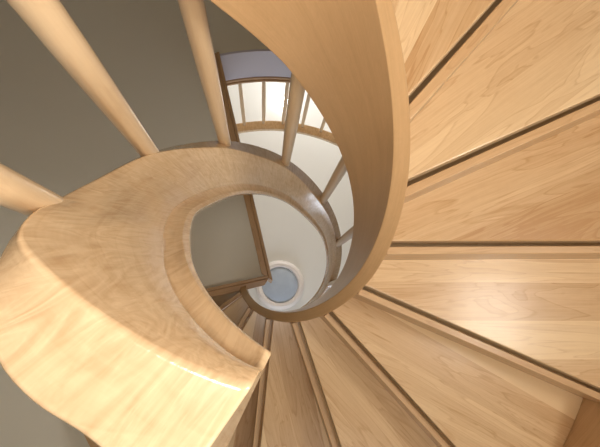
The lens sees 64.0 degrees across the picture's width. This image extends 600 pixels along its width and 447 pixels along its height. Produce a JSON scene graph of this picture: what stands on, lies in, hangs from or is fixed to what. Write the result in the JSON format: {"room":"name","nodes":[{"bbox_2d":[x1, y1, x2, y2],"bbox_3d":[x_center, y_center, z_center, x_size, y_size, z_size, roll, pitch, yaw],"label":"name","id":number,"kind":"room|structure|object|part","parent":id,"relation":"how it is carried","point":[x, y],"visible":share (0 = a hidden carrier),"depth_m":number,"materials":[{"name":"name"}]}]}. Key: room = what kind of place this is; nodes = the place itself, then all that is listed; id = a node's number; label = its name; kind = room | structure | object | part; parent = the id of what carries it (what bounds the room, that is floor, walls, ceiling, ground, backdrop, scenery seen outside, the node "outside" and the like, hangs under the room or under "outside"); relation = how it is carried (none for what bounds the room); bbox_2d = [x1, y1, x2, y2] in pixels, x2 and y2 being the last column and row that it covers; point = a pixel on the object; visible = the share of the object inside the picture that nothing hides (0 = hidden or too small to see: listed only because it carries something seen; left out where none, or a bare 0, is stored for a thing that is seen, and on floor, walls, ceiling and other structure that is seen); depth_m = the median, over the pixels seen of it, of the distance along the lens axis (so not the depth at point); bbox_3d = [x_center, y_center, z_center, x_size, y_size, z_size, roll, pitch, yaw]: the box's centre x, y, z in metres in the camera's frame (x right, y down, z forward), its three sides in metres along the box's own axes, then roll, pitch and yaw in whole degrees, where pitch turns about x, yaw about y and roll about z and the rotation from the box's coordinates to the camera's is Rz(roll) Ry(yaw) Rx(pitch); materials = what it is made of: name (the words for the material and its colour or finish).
{"room":"spiral staircase","nodes":[
{"label":"spiral staircase","id":0,"kind":"room"},
{"bbox_2d":[0,0,268,446],"bbox_3d":[-0.858,-0.296,2.592,4.350,0.295,4.650,0,-99,-4],"label":"ceiling","id":1,"kind":"structure","parent":0,"point":[52,134],"depth_m":2.47,"materials":[{"name":"white paint"}]},
{"bbox_2d":[206,275,268,296],"bbox_3d":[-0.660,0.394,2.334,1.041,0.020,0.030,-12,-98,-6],"label":"trim","id":2,"kind":"structure","parent":1,"relation":"attached to","point":[259,283],"depth_m":2.36,"materials":[{"name":"brown wood"}]},
{"bbox_2d":[214,52,272,282],"bbox_3d":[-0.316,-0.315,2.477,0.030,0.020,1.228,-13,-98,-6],"label":"trim","id":3,"kind":"structure","parent":1,"relation":"attached to","point":[248,204],"depth_m":2.43,"materials":[{"name":"brown wood"}]},
{"bbox_2d":[220,49,290,80],"bbox_3d":[0.527,-0.224,2.689,0.754,0.298,2.244,-37,-95,-9],"label":"trim","id":4,"kind":"structure","parent":1,"relation":"attached to","point":[256,62],"depth_m":2.73,"materials":[{"name":"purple paint"}]},
{"bbox_2d":[227,82,353,310],"bbox_3d":[-1.037,0.087,4.917,4.350,0.060,4.650,0,-99,-4],"label":"ceiling","id":5,"kind":"structure","parent":0,"point":[287,235],"depth_m":5.05,"materials":[{"name":"white paint"}]},
{"bbox_2d":[256,261,303,309],"bbox_3d":[-0.200,0.617,4.825,0.492,0.074,0.492,0,-99,-4],"label":"ceiling light","id":6,"kind":"object","parent":5,"relation":"attached to","point":[286,289],"visible":0.87,"depth_m":4.80,"materials":[{"name":"white glass"}]},
{"bbox_3d":[-0.870,-0.270,2.750,4.350,0.024,4.650,0,-99,-4],"label":"floor","id":7,"kind":"structure","parent":0,"visible":0},
{"bbox_2d":[226,77,290,83],"bbox_3d":[0.526,-0.206,2.850,0.787,0.024,2.300,-37,-95,-9],"label":"trim","id":8,"kind":"structure","parent":7,"relation":"attached to","point":[249,78],"depth_m":2.89,"materials":[{"name":"brown wood"}]},
{"bbox_2d":[227,79,337,145],"bbox_3d":[0.438,-0.035,3.222,0.990,0.778,2.417,-33,-95,-9],"label":"balustrade","id":9,"kind":"object","parent":7,"relation":"on","point":[263,125],"visible":0.12,"depth_m":3.62,"materials":[{"name":"brown wood"}]},
{"bbox_3d":[0.470,-0.098,2.848,0.983,0.015,2.417,-33,-95,-9],"label":"rail","id":10,"kind":"part","parent":9,"relation":"part of","materials":[{"name":"wood"}]},
{"bbox_3d":[0.405,0.029,3.582,0.976,0.045,2.389,-33,-95,-9],"label":"handrail","id":11,"kind":"part","parent":9,"relation":"part of","materials":[{"name":"brown wood"}]},
{"bbox_3d":[-0.581,-0.891,-1.010,4.350,0.060,4.650,0,-99,-4],"label":"floor","id":12,"kind":"structure","parent":0,"visible":0},
{"bbox_2d":[84,0,599,446],"bbox_3d":[-0.005,0.004,0.906,2.153,3.913,2.154,24,-100,0],"label":"spiral staircase","id":13,"kind":"structure","parent":12,"relation":"on","point":[462,309],"depth_m":1.20,"materials":[{"name":"brown wood"}]},
{"bbox_2d":[0,0,353,446],"bbox_3d":[-0.070,0.134,1.679,0.551,3.853,0.545,0,-99,-4],"label":"stair railing","id":14,"kind":"object","parent":13,"relation":"on","point":[109,324],"visible":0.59,"depth_m":0.38,"materials":[{"name":"brown wood"}]},
{"bbox_3d":[-0.087,0.181,1.966,0.540,3.271,0.546,0,-99,-4],"label":"handrail","id":15,"kind":"part","parent":14,"relation":"part of","materials":[{"name":"brown wood"}]}
]}

